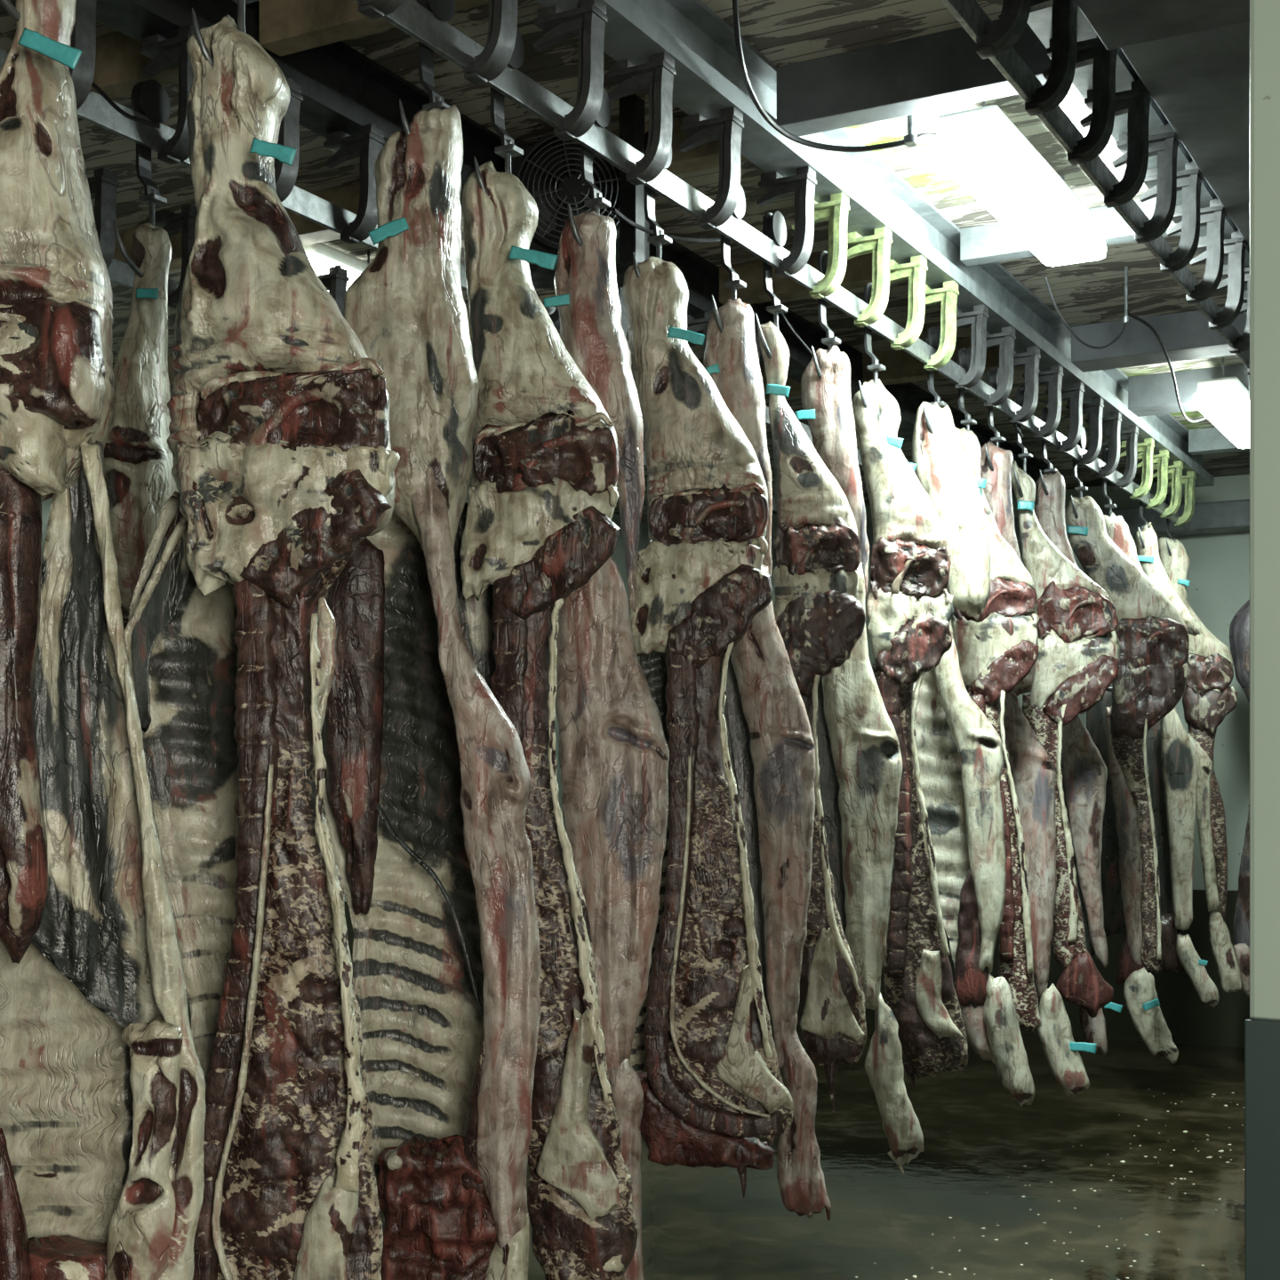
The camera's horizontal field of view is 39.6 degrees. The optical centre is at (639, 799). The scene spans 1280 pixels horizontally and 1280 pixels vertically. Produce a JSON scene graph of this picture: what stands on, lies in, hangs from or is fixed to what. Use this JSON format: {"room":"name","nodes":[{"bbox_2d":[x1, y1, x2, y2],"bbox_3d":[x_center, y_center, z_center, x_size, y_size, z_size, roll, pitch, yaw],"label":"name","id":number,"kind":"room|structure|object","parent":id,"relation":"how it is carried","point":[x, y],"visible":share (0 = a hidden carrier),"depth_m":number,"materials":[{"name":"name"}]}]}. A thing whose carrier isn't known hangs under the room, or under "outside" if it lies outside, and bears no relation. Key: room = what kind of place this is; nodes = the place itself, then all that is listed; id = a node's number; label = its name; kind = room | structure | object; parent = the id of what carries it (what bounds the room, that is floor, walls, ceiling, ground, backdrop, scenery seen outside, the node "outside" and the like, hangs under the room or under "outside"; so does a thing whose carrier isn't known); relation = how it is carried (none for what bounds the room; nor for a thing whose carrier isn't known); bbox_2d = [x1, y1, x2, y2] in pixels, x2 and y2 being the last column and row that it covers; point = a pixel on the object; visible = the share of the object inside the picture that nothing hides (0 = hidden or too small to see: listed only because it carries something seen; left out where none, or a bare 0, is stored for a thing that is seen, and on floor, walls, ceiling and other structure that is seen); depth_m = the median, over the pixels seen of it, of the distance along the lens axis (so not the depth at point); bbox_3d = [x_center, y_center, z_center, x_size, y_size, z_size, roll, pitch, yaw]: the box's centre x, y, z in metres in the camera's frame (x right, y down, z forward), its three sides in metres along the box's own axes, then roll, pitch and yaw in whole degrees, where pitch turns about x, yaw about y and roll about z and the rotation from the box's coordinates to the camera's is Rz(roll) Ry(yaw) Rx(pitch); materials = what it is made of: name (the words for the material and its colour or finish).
{"room":"meat cold storage","nodes":[
{"label":"meat cold storage","id":0,"kind":"room"},
{"bbox_2d":[0,0,205,1279],"bbox_3d":[-0.925,-0.196,2.656,0.597,2.192,0.253,0,0,9],"label":"beef","id":1,"kind":"object","parent":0,"point":[102,1081],"visible":1,"depth_m":2.61,"materials":[{"name":"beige food"}]},
{"bbox_2d":[113,218,143,278],"bbox_3d":[-1.181,-1.242,4.024,0.065,0.110,0.090,0,0,29],"label":"hook","id":2,"kind":"object","parent":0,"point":[127,258],"depth_m":4.03,"materials":[{"name":"paint"}]},
{"bbox_2d":[41,389,649,1029],"bbox_3d":[-3.298,-0.235,6.695,0.200,3.470,14.600,0,0,29],"label":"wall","id":3,"kind":"structure","parent":0,"point":[619,554],"depth_m":11.57,"materials":[{"name":"grey paint"}]},
{"bbox_2d":[90,32,178,99],"bbox_3d":[-2.293,-1.905,5.122,2.870,0.130,0.080,0,0,29],"label":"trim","id":4,"kind":"structure","parent":3,"relation":"attached to","point":[119,64],"depth_m":4.56,"materials":[{"name":"brown wood"}]},
{"bbox_2d":[112,182,462,271],"bbox_3d":[-1.719,-1.905,6.176,2.870,0.130,0.100,0,0,29],"label":"trim","id":5,"kind":"structure","parent":3,"relation":"attached to","point":[347,197],"depth_m":5.79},
{"bbox_2d":[167,293,559,389],"bbox_3d":[-1.073,-1.905,7.361,2.870,0.130,0.080,0,0,29],"label":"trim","id":6,"kind":"structure","parent":3,"relation":"attached to","point":[170,359],"depth_m":7.14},
{"bbox_2d":[472,366,800,432],"bbox_3d":[-0.379,-1.905,8.634,2.870,0.130,0.100,0,0,29],"label":"trim","id":7,"kind":"structure","parent":3,"relation":"attached to","point":[795,386],"depth_m":8.03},
{"bbox_2d":[87,167,776,511],"bbox_3d":[-0.783,-1.641,6.519,0.170,0.298,6.300,0,0,29],"label":"rail","id":8,"kind":"object","parent":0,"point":[103,186],"visible":0.28,"depth_m":5.31,"materials":[{"name":"grey metal"}]},
{"bbox_2d":[0,0,1249,522],"bbox_3d":[0.780,-2.020,5.611,8.400,0.100,12.600,0,0,29],"label":"ceiling","id":9,"kind":"structure","parent":0,"point":[786,32],"depth_m":5.63,"materials":[{"name":"brown wood"}]},
{"bbox_2d":[303,242,369,291],"bbox_3d":[-1.056,-1.869,6.213,0.200,0.209,0.500,0,0,29],"label":"fluorescent light","id":10,"kind":"object","parent":9,"relation":"hanging from","point":[322,257],"visible":0.2,"depth_m":6.05,"materials":[{"name":"white plastic"}]},
{"bbox_2d":[307,256,359,291],"bbox_3d":[-1.056,-1.798,6.213,0.200,0.065,0.500,0,0,29],"label":"diffuser","id":11,"kind":"object","parent":10,"relation":"attached to","point":[321,265],"depth_m":6.05,"materials":[{"name":"white"}]},
{"bbox_2d":[259,0,489,55],"bbox_3d":[-0.564,-1.905,4.179,0.790,0.130,0.080,0,0,29],"label":"trim","id":12,"kind":"structure","parent":9,"relation":"attached to","point":[286,27],"depth_m":4.27,"materials":[{"name":"brown wood"}]},
{"bbox_2d":[0,0,863,466],"bbox_3d":[0.068,-1.641,6.284,0.170,0.298,7.900,0,0,29],"label":"hooks","id":13,"kind":"object","parent":9,"relation":"hanging from","point":[171,145],"visible":0.23,"depth_m":4.39,"materials":[{"name":"grey metal"}]},
{"bbox_2d":[91,81,160,128],"bbox_3d":[-1.178,-1.569,3.936,0.262,0.190,0.040,0,0,23],"label":"cable","id":14,"kind":"object","parent":13,"relation":"hanging from","point":[95,86],"visible":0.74,"depth_m":3.90,"materials":[{"name":"black rubber"}]},
{"bbox_2d":[131,79,170,123],"bbox_3d":[-1.147,-1.603,4.086,0.065,0.097,0.122,0,0,29],"label":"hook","id":15,"kind":"object","parent":13,"relation":"attached to","point":[150,100],"depth_m":4.09,"materials":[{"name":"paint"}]},
{"bbox_2d":[136,143,167,226],"bbox_3d":[-1.147,-1.402,4.087,0.065,0.173,0.096,0,0,29],"label":"hook","id":16,"kind":"object","parent":13,"relation":"hanging from","point":[152,197],"depth_m":4.11,"materials":[{"name":"paint"}]},
{"bbox_2d":[104,223,177,629],"bbox_3d":[-1.155,-0.320,4.116,0.186,2.030,0.204,0,0,4],"label":"beef","id":17,"kind":"object","parent":16,"relation":"hanging from","point":[140,480],"visible":0.41,"depth_m":4.05,"materials":[{"name":"white food"}]},
{"bbox_2d":[418,41,450,111],"bbox_3d":[-0.434,-1.417,3.534,0.065,0.127,0.106,0,0,29],"label":"hook","id":18,"kind":"object","parent":9,"relation":"hanging from","point":[426,55],"depth_m":3.57,"materials":[{"name":"paint"}]},
{"bbox_2d":[490,87,523,173],"bbox_3d":[-0.308,-1.401,3.765,0.065,0.159,0.124,0,0,29],"label":"hook","id":19,"kind":"object","parent":9,"relation":"hanging from","point":[508,149],"depth_m":3.80,"materials":[{"name":"paint"}]},
{"bbox_2d":[96,0,1047,493],"bbox_3d":[0.033,-1.875,6.246,0.140,0.190,9.800,0,0,29],"label":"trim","id":20,"kind":"structure","parent":9,"relation":"attached to","point":[343,89],"depth_m":4.82,"materials":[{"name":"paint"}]},
{"bbox_2d":[511,132,649,288],"bbox_3d":[-0.189,-1.777,5.330,0.420,0.392,0.339,0,0,3],"label":"ventilation fan","id":21,"kind":"object","parent":9,"relation":"hanging from","point":[549,169],"visible":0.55,"depth_m":5.22,"materials":[{"name":"black metal"}]},
{"bbox_2d":[619,94,644,267],"bbox_3d":[-0.022,-1.738,5.000,0.054,0.467,0.054,0,0,29],"label":"support post","id":22,"kind":"object","parent":9,"relation":"attached to","point":[632,107],"visible":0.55,"depth_m":4.98,"materials":[{"name":"metal"}]},
{"bbox_2d":[611,208,720,242],"bbox_3d":[0.098,-1.592,4.966,0.477,0.060,0.058,0,0,-39],"label":"cable","id":23,"kind":"object","parent":22,"relation":"hanging from","point":[616,212],"visible":0.75,"depth_m":4.95,"materials":[{"name":"black rubber"}]},
{"bbox_2d":[644,185,671,258],"bbox_3d":[0.016,-1.402,4.361,0.065,0.157,0.139,0,0,29],"label":"hook","id":24,"kind":"object","parent":9,"relation":"hanging from","point":[659,239],"depth_m":4.40,"materials":[{"name":"paint"}]},
{"bbox_2d":[570,114,749,175],"bbox_3d":[0.011,-1.905,5.233,0.790,0.130,0.100,0,0,29],"label":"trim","id":25,"kind":"structure","parent":9,"relation":"attached to","point":[704,156],"depth_m":5.12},
{"bbox_2d":[761,210,786,246],"bbox_3d":[0.346,-1.599,4.965,0.065,0.098,0.162,0,0,29],"label":"hook","id":26,"kind":"object","parent":9,"relation":"hanging from","point":[774,228],"depth_m":5.00,"materials":[{"name":"paint"}]},
{"bbox_2d":[719,249,908,304],"bbox_3d":[0.657,-1.905,6.418,0.790,0.130,0.080,0,0,29],"label":"trim","id":27,"kind":"structure","parent":9,"relation":"attached to","point":[858,274],"depth_m":6.47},
{"bbox_2d":[732,0,937,151],"bbox_3d":[0.747,-1.833,4.906,0.206,0.207,1.759,0,0,43],"label":"cable","id":28,"kind":"object","parent":9,"relation":"hanging from","point":[735,3],"visible":0.7,"depth_m":4.63,"materials":[{"name":"black rubber"}]},
{"bbox_2d":[534,0,1214,487],"bbox_3d":[0.847,-1.875,5.802,0.135,0.190,9.800,0,0,29],"label":"ceiling beam","id":29,"kind":"structure","parent":9,"relation":"attached to","point":[708,80],"depth_m":5.37,"materials":[{"name":"grey metal"}]},
{"bbox_2d":[354,0,1196,531],"bbox_3d":[0.933,-1.641,6.011,0.170,0.298,9.050,0,0,29],"label":"rail","id":30,"kind":"object","parent":29,"relation":"attached to","point":[487,65],"visible":1,"depth_m":5.01,"materials":[{"name":"grey metal"}]},
{"bbox_2d":[192,8,213,66],"bbox_3d":[-0.751,-1.260,2.953,0.065,0.077,0.049,0,0,29],"label":"hook","id":31,"kind":"object","parent":30,"relation":"hanging from","point":[205,52],"depth_m":2.97,"materials":[{"name":"paint"}]},
{"bbox_2d":[232,0,257,32],"bbox_3d":[-0.701,-1.340,3.044,0.065,0.068,0.063,0,0,29],"label":"hook","id":32,"kind":"object","parent":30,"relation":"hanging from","point":[241,24],"depth_m":3.05,"materials":[{"name":"paint"}]},
{"bbox_2d":[124,14,399,1279],"bbox_3d":[-0.646,-0.177,3.053,0.534,2.326,0.309,0,0,9],"label":"beef","id":33,"kind":"object","parent":32,"relation":"hanging from","point":[284,462],"visible":0.98,"depth_m":2.96,"materials":[{"name":"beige food"}]},
{"bbox_2d":[399,99,410,135],"bbox_3d":[-0.482,-1.315,3.446,0.065,0.062,0.035,0,0,29],"label":"hook","id":34,"kind":"object","parent":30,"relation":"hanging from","point":[407,130],"depth_m":3.48,"materials":[{"name":"paint"}]},
{"bbox_2d":[320,104,541,1279],"bbox_3d":[-0.431,-0.055,3.604,0.513,2.672,0.293,0,0,9],"label":"beef","id":35,"kind":"object","parent":34,"relation":"hanging from","point":[428,787],"visible":0.96,"depth_m":3.51,"materials":[{"name":"white food"}]},
{"bbox_2d":[416,0,455,21],"bbox_3d":[-0.432,-1.580,3.538,0.065,0.060,0.128,0,0,29],"label":"hook","id":36,"kind":"object","parent":30,"relation":"hanging from","point":[443,10],"depth_m":3.56,"materials":[{"name":"paint"}]},
{"bbox_2d":[473,156,488,195],"bbox_3d":[-0.355,-1.286,3.679,0.065,0.064,0.053,0,0,29],"label":"hook","id":37,"kind":"object","parent":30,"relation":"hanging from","point":[480,180],"depth_m":3.71,"materials":[{"name":"paint"}]},
{"bbox_2d":[454,160,637,1279],"bbox_3d":[-0.212,-0.143,3.783,0.432,2.454,0.263,0,0,9],"label":"beef","id":38,"kind":"object","parent":37,"relation":"hanging from","point":[536,524],"visible":0.88,"depth_m":3.70,"materials":[{"name":"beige food"}]},
{"bbox_2d":[507,28,524,68],"bbox_3d":[-0.292,-1.596,3.795,0.065,0.091,0.063,0,0,29],"label":"hook","id":39,"kind":"object","parent":30,"relation":"hanging from","point":[517,57],"depth_m":3.81,"materials":[{"name":"paint"}]},
{"bbox_2d":[568,202,583,246],"bbox_3d":[-0.173,-1.292,4.013,0.065,0.081,0.063,0,0,29],"label":"hook","id":40,"kind":"object","parent":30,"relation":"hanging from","point":[574,228],"depth_m":4.05,"materials":[{"name":"paint"}]},
{"bbox_2d":[543,210,669,1279],"bbox_3d":[-0.069,-0.042,4.118,0.286,2.648,0.197,0,0,9],"label":"beef","id":41,"kind":"object","parent":40,"relation":"hanging from","point":[614,752],"visible":0.77,"depth_m":4.04,"materials":[{"name":"white food"}]},
{"bbox_2d":[580,144,610,215],"bbox_3d":[-0.130,-1.414,4.092,0.065,0.135,0.134,0,0,29],"label":"hook","id":42,"kind":"object","parent":30,"relation":"hanging from","point":[596,202],"depth_m":4.13,"materials":[{"name":"paint"}]},
{"bbox_2d":[594,88,611,127],"bbox_3d":[-0.114,-1.598,4.122,0.065,0.095,0.074,0,0,29],"label":"hook","id":43,"kind":"object","parent":30,"relation":"hanging from","point":[603,119],"depth_m":4.14,"materials":[{"name":"paint"}]},
{"bbox_2d":[632,251,639,277],"bbox_3d":[-0.037,-1.278,4.263,0.065,0.054,0.031,0,0,29],"label":"hook","id":44,"kind":"object","parent":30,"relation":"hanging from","point":[636,268],"depth_m":4.32,"materials":[{"name":"paint"}]},
{"bbox_2d":[622,256,795,1198],"bbox_3d":[0.169,-0.185,4.381,0.445,2.328,0.240,0,0,12],"label":"beef","id":45,"kind":"object","parent":44,"relation":"hanging from","point":[712,1084],"visible":0.95,"depth_m":4.30,"materials":[{"name":"red food"}]},
{"bbox_2d":[712,295,723,333],"bbox_3d":[0.174,-1.265,4.651,0.065,0.085,0.063,0,0,29],"label":"hook","id":46,"kind":"object","parent":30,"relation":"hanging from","point":[719,323],"depth_m":4.70,"materials":[{"name":"paint"}]},
{"bbox_2d":[704,297,831,1220],"bbox_3d":[0.340,-0.120,4.762,0.341,2.461,0.184,0,0,9],"label":"beef","id":47,"kind":"object","parent":46,"relation":"hanging from","point":[772,748],"visible":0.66,"depth_m":4.69,"materials":[{"name":"white food"}]},
{"bbox_2d":[720,234,746,299],"bbox_3d":[0.221,-1.405,4.736,0.065,0.152,0.153,0,0,29],"label":"hook","id":48,"kind":"object","parent":30,"relation":"hanging from","point":[734,283],"depth_m":4.78,"materials":[{"name":"paint"}]},
{"bbox_2d":[755,312,772,359],"bbox_3d":[0.313,-1.273,4.904,0.065,0.104,0.105,0,0,29],"label":"hook","id":49,"kind":"object","parent":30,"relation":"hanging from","point":[761,335],"depth_m":4.94,"materials":[{"name":"paint"}]},
{"bbox_2d":[758,320,866,1119],"bbox_3d":[0.485,-0.230,5.004,0.311,2.249,0.233,0,0,9],"label":"beef","id":50,"kind":"object","parent":49,"relation":"hanging from","point":[820,618],"visible":0.76,"depth_m":4.92,"materials":[{"name":"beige food"}]},
{"bbox_2d":[763,261,787,330],"bbox_3d":[0.350,-1.398,4.973,0.065,0.165,0.157,0,0,29],"label":"hook","id":51,"kind":"object","parent":30,"relation":"hanging from","point":[776,308],"depth_m":5.02,"materials":[{"name":"paint"}]},
{"bbox_2d":[811,345,822,378],"bbox_3d":[0.490,-1.282,5.231,0.065,0.082,0.073,0,0,29],"label":"hook","id":52,"kind":"object","parent":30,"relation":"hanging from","point":[817,367],"depth_m":5.29,"materials":[{"name":"paint"}]},
{"bbox_2d":[794,344,923,1173],"bbox_3d":[0.661,-0.130,5.348,0.381,2.484,0.188,0,0,9],"label":"beef","id":53,"kind":"object","parent":52,"relation":"hanging from","point":[860,761],"visible":0.67,"depth_m":5.28,"materials":[{"name":"white food"}]},
{"bbox_2d":[817,298,840,351],"bbox_3d":[0.536,-1.408,5.315,0.065,0.145,0.172,0,0,29],"label":"hook","id":54,"kind":"object","parent":30,"relation":"hanging from","point":[830,340],"depth_m":5.37,"materials":[{"name":"paint"}]},
{"bbox_2d":[858,380,867,407],"bbox_3d":[0.667,-1.262,5.554,0.065,0.072,0.068,0,0,29],"label":"hook","id":55,"kind":"object","parent":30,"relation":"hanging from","point":[862,396],"depth_m":5.62,"materials":[{"name":"paint"}]},
{"bbox_2d":[852,379,967,1086],"bbox_3d":[0.862,-0.219,5.684,0.368,2.264,0.212,0,0,9],"label":"beef","id":56,"kind":"object","parent":55,"relation":"hanging from","point":[908,613],"visible":0.9,"depth_m":5.61,"materials":[{"name":"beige food"}]},
{"bbox_2d":[864,326,885,386],"bbox_3d":[0.715,-1.396,5.642,0.065,0.169,0.178,0,0,29],"label":"hook","id":57,"kind":"object","parent":30,"relation":"hanging from","point":[876,367],"depth_m":5.70,"materials":[{"name":"paint"}]},
{"bbox_2d":[923,404,933,433],"bbox_3d":[0.956,-1.299,6.086,0.065,0.083,0.090,0,0,29],"label":"hook","id":58,"kind":"object","parent":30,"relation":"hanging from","point":[928,424],"depth_m":6.15,"materials":[{"name":"paint"}]},
{"bbox_2d":[908,401,1035,1106],"bbox_3d":[1.142,-0.171,6.216,0.464,2.461,0.196,0,0,9],"label":"beef","id":59,"kind":"object","parent":58,"relation":"hanging from","point":[960,757],"visible":0.84,"depth_m":6.16,"materials":[{"name":"white food"}]},
{"bbox_2d":[926,325,940,350],"bbox_3d":[0.981,-1.601,6.130,0.065,0.092,0.137,0,0,29],"label":"hook","id":60,"kind":"object","parent":30,"relation":"hanging from","point":[933,337],"depth_m":6.21,"materials":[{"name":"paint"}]},
{"bbox_2d":[984,442,993,471],"bbox_3d":[1.282,-1.285,6.682,0.065,0.090,0.098,0,0,29],"label":"hook","id":61,"kind":"object","parent":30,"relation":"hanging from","point":[991,467],"depth_m":6.76,"materials":[{"name":"paint"}]},
{"bbox_2d":[980,440,1096,1096],"bbox_3d":[1.515,-0.130,6.812,0.442,2.510,0.176,0,0,9],"label":"beef","id":62,"kind":"object","parent":61,"relation":"hanging from","point":[1032,771],"visible":0.52,"depth_m":6.74,"materials":[{"name":"white food"}]},
{"bbox_2d":[1013,466,1023,497],"bbox_3d":[1.459,-1.249,7.009,0.065,0.102,0.120,0,0,29],"label":"hook","id":63,"kind":"object","parent":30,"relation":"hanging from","point":[1015,476],"depth_m":7.08,"materials":[{"name":"paint"}]},
{"bbox_2d":[1011,461,1119,1017],"bbox_3d":[1.704,-0.250,7.132,0.426,2.236,0.211,0,0,9],"label":"beef","id":64,"kind":"object","parent":63,"relation":"hanging from","point":[1077,661],"visible":0.95,"depth_m":7.06,"materials":[{"name":"white food"}]},
{"bbox_2d":[1040,406,1057,495],"bbox_3d":[1.712,-1.460,7.471,0.065,0.403,0.154,0,0,29],"label":"hook","id":65,"kind":"object","parent":30,"relation":"hanging from","point":[1044,411],"visible":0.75,"depth_m":7.48,"materials":[{"name":"paint"}]},
{"bbox_2d":[1034,470,1122,1055],"bbox_3d":[1.842,-0.160,7.473,0.359,2.462,0.170,0,0,12],"label":"beef","id":66,"kind":"object","parent":65,"relation":"hanging from","point":[1084,770],"visible":0.56,"depth_m":7.40,"materials":[{"name":"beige food"}]},
{"bbox_2d":[1071,496,1078,518],"bbox_3d":[1.862,-1.271,7.747,0.065,0.082,0.103,0,0,29],"label":"hook","id":67,"kind":"object","parent":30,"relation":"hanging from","point":[1073,505],"depth_m":7.84,"materials":[{"name":"paint"}]},
{"bbox_2d":[1064,496,1189,973],"bbox_3d":[2.158,-0.295,7.887,0.535,2.120,0.200,0,0,9],"label":"beef","id":68,"kind":"object","parent":67,"relation":"hanging from","point":[1152,635],"visible":0.96,"depth_m":7.81,"materials":[{"name":"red food"}]},
{"bbox_2d":[1102,477,1116,517],"bbox_3d":[2.155,-1.399,8.285,0.065,0.162,0.251,0,0,29],"label":"hook","id":69,"kind":"object","parent":30,"relation":"hanging from","point":[1109,506],"depth_m":8.38,"materials":[{"name":"paint"}]},
{"bbox_2d":[1086,512,1178,1063],"bbox_3d":[2.315,-0.065,8.367,0.416,2.583,0.174,0,0,9],"label":"beef","id":70,"kind":"object","parent":69,"relation":"hanging from","point":[1121,857],"visible":0.66,"depth_m":8.31,"materials":[{"name":"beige food"}]},
{"bbox_2d":[1138,474,1152,548],"bbox_3d":[2.558,-1.459,9.025,0.065,0.404,0.154,0,0,29],"label":"hook","id":71,"kind":"object","parent":30,"relation":"hanging from","point":[1140,476],"visible":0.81,"depth_m":9.04,"materials":[{"name":"paint"}]},
{"bbox_2d":[1135,522,1219,1007],"bbox_3d":[2.720,-0.184,9.020,0.410,2.460,0.173,0,0,9],"label":"beef","id":72,"kind":"object","parent":71,"relation":"hanging from","point":[1172,767],"visible":0.83,"depth_m":8.96,"materials":[{"name":"white food"}]},
{"bbox_2d":[1157,536,1242,993],"bbox_3d":[3.010,-0.194,9.570,0.439,2.456,0.183,0,0,9],"label":"beef","id":73,"kind":"object","parent":30,"relation":"hanging from","point":[1208,697],"visible":0.91,"depth_m":9.50,"materials":[{"name":"white food"}]},
{"bbox_2d":[1229,599,1249,997],"bbox_3d":[3.569,-0.211,9.895,0.625,2.602,0.326,0,0,-6],"label":"beef","id":74,"kind":"object","parent":30,"relation":"hanging from","point":[1239,628],"visible":0.2,"depth_m":9.81,"materials":[{"name":"beige food"}]},
{"bbox_2d":[776,19,1051,136],"bbox_3d":[0.739,-1.890,4.631,0.795,0.160,0.100,0,0,29],"label":"ceiling beam","id":75,"kind":"structure","parent":9,"relation":"attached to","point":[944,69],"depth_m":4.63,"materials":[{"name":"grey metal"}]},
{"bbox_2d":[862,339,1024,385],"bbox_3d":[1.351,-1.905,7.692,0.790,0.130,0.100,0,0,29],"label":"trim","id":76,"kind":"structure","parent":9,"relation":"attached to","point":[900,366],"depth_m":7.75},
{"bbox_2d":[930,100,1106,266],"bbox_3d":[1.139,-1.852,5.245,0.200,0.244,1.150,0,0,29],"label":"fluorescent light","id":77,"kind":"object","parent":9,"relation":"hanging from","point":[981,148],"visible":0.96,"depth_m":5.05,"materials":[{"name":"white plastic"}]},
{"bbox_2d":[960,197,1181,265],"bbox_3d":[1.471,-1.915,5.975,0.795,0.110,0.080,0,0,29],"label":"trim","id":78,"kind":"structure","parent":9,"relation":"attached to","point":[990,243],"depth_m":6.06,"materials":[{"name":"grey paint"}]},
{"bbox_2d":[1026,6,1249,316],"bbox_3d":[1.666,-1.875,5.356,0.140,0.190,9.800,0,0,29],"label":"trim","id":79,"kind":"structure","parent":9,"relation":"attached to","point":[1040,21],"depth_m":4.44,"materials":[{"name":"blue paint"}]},
{"bbox_2d":[1071,306,1247,372],"bbox_3d":[2.189,-1.895,7.292,0.795,0.150,0.200,0,0,29],"label":"trim","id":80,"kind":"structure","parent":9,"relation":"attached to","point":[1185,336],"depth_m":7.27,"materials":[{"name":"grey paint"}]},
{"bbox_2d":[1120,22,1249,247],"bbox_3d":[3.074,-1.860,4.617,2.980,0.220,2.950,0,0,29],"label":"trim","id":81,"kind":"structure","parent":9,"relation":"attached to","point":[1199,82],"depth_m":4.43,"materials":[{"name":"grey paint"}]},
{"bbox_2d":[1128,363,1249,416],"bbox_3d":[2.667,-1.895,8.170,0.795,0.150,0.200,0,0,29],"label":"trim","id":82,"kind":"structure","parent":9,"relation":"attached to","point":[1148,395],"depth_m":8.19,"materials":[{"name":"grey paint"}]},
{"bbox_2d":[1188,427,1249,455],"bbox_3d":[3.289,-1.910,9.311,0.795,0.120,0.100,0,0,29],"label":"trim","id":83,"kind":"structure","parent":9,"relation":"attached to","point":[1209,440],"depth_m":9.41,"materials":[{"name":"blue paint"}]},
{"bbox_2d":[1192,357,1249,448],"bbox_3d":[2.780,-1.852,8.256,0.200,0.244,1.100,0,0,29],"label":"fluorescent light","id":84,"kind":"object","parent":9,"relation":"hanging from","point":[1225,402],"visible":0.64,"depth_m":7.86,"materials":[{"name":"white plastic"}]},
{"bbox_2d":[1128,312,1207,422],"bbox_3d":[2.222,-1.768,7.389,0.124,0.154,2.277,0,0,24],"label":"cable","id":85,"kind":"object","parent":84,"relation":"attached to","point":[1140,320],"visible":0.87,"depth_m":6.89,"materials":[{"name":"black rubber"}]},
{"bbox_2d":[1044,277,1125,349],"bbox_3d":[1.555,-1.671,6.179,0.525,0.190,0.014,0,0,-44],"label":"cable","id":86,"kind":"object","parent":85,"relation":"hanging from","point":[1074,334],"visible":1,"depth_m":6.12,"materials":[{"name":"black rubber"}]},
{"bbox_2d":[1192,388,1249,448],"bbox_3d":[2.780,-1.762,8.256,0.200,0.065,1.100,0,0,29],"label":"diffuser","id":87,"kind":"object","parent":84,"relation":"attached to","point":[1228,409],"depth_m":7.92,"materials":[{"name":"white plastic"}]},
{"bbox_3d":[4.594,-1.870,7.405,2.980,0.200,3.400,0,0,29],"label":"trim","id":88,"kind":"structure","parent":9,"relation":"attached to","visible":0},
{"bbox_2d":[940,0,1249,375],"bbox_3d":[1.677,-1.641,5.349,0.170,0.298,7.400,0,0,29],"label":"rail","id":89,"kind":"object","parent":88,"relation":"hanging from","point":[996,43],"visible":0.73,"depth_m":4.42,"materials":[{"name":"grey metal"}]},
{"bbox_2d":[376,1019,1244,1279],"bbox_3d":[0.302,1.550,4.733,8.400,0.100,14.600,0,0,29],"label":"floor","id":90,"kind":"structure","parent":0,"point":[698,1223],"depth_m":6.83,"materials":[{"name":"concrete"}]},
{"bbox_2d":[720,473,1249,1047],"bbox_3d":[3.651,-0.235,10.879,8.000,3.470,0.200,0,0,29],"label":"wall","id":91,"kind":"structure","parent":0,"point":[1219,571],"depth_m":10.86,"materials":[{"name":"grey paint"}]},
{"bbox_2d":[771,499,1249,564],"bbox_3d":[3.544,-1.700,10.682,7.800,0.160,0.250,0,0,29],"label":"trim","id":92,"kind":"structure","parent":91,"relation":"attached to","point":[1228,516],"depth_m":10.68,"materials":[{"name":"blue paint"}]},
{"bbox_2d":[951,427,1041,1031],"bbox_3d":[1.301,-0.270,6.509,0.329,2.220,0.206,0,0,9],"label":"beef","id":93,"kind":"object","parent":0,"point":[996,647],"visible":0.64,"depth_m":6.43,"materials":[{"name":"white food"}]},
{"bbox_2d":[1249,0,1279,1021],"bbox_3d":[1.240,-0.235,1.858,1.100,3.470,0.350,0,0,29],"label":"wall","id":94,"kind":"structure","parent":0,"point":[1264,14],"depth_m":1.96,"materials":[{"name":"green paint"}]},
{"bbox_2d":[1073,0,1249,49],"bbox_3d":[1.184,-1.835,1.149,2.980,0.270,4.950,0,0,29],"label":"trim","id":95,"kind":"structure","parent":94,"relation":"attached to","point":[1117,23],"depth_m":3.86,"materials":[{"name":"grey paint"}]},
{"bbox_2d":[1244,1019,1279,1279],"bbox_3d":[1.150,0.872,1.707,1.094,1.257,0.006,0,0,29],"label":"trim","id":96,"kind":"structure","parent":94,"relation":"attached to","point":[1261,1037],"depth_m":1.96,"materials":[{"name":"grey paint"}]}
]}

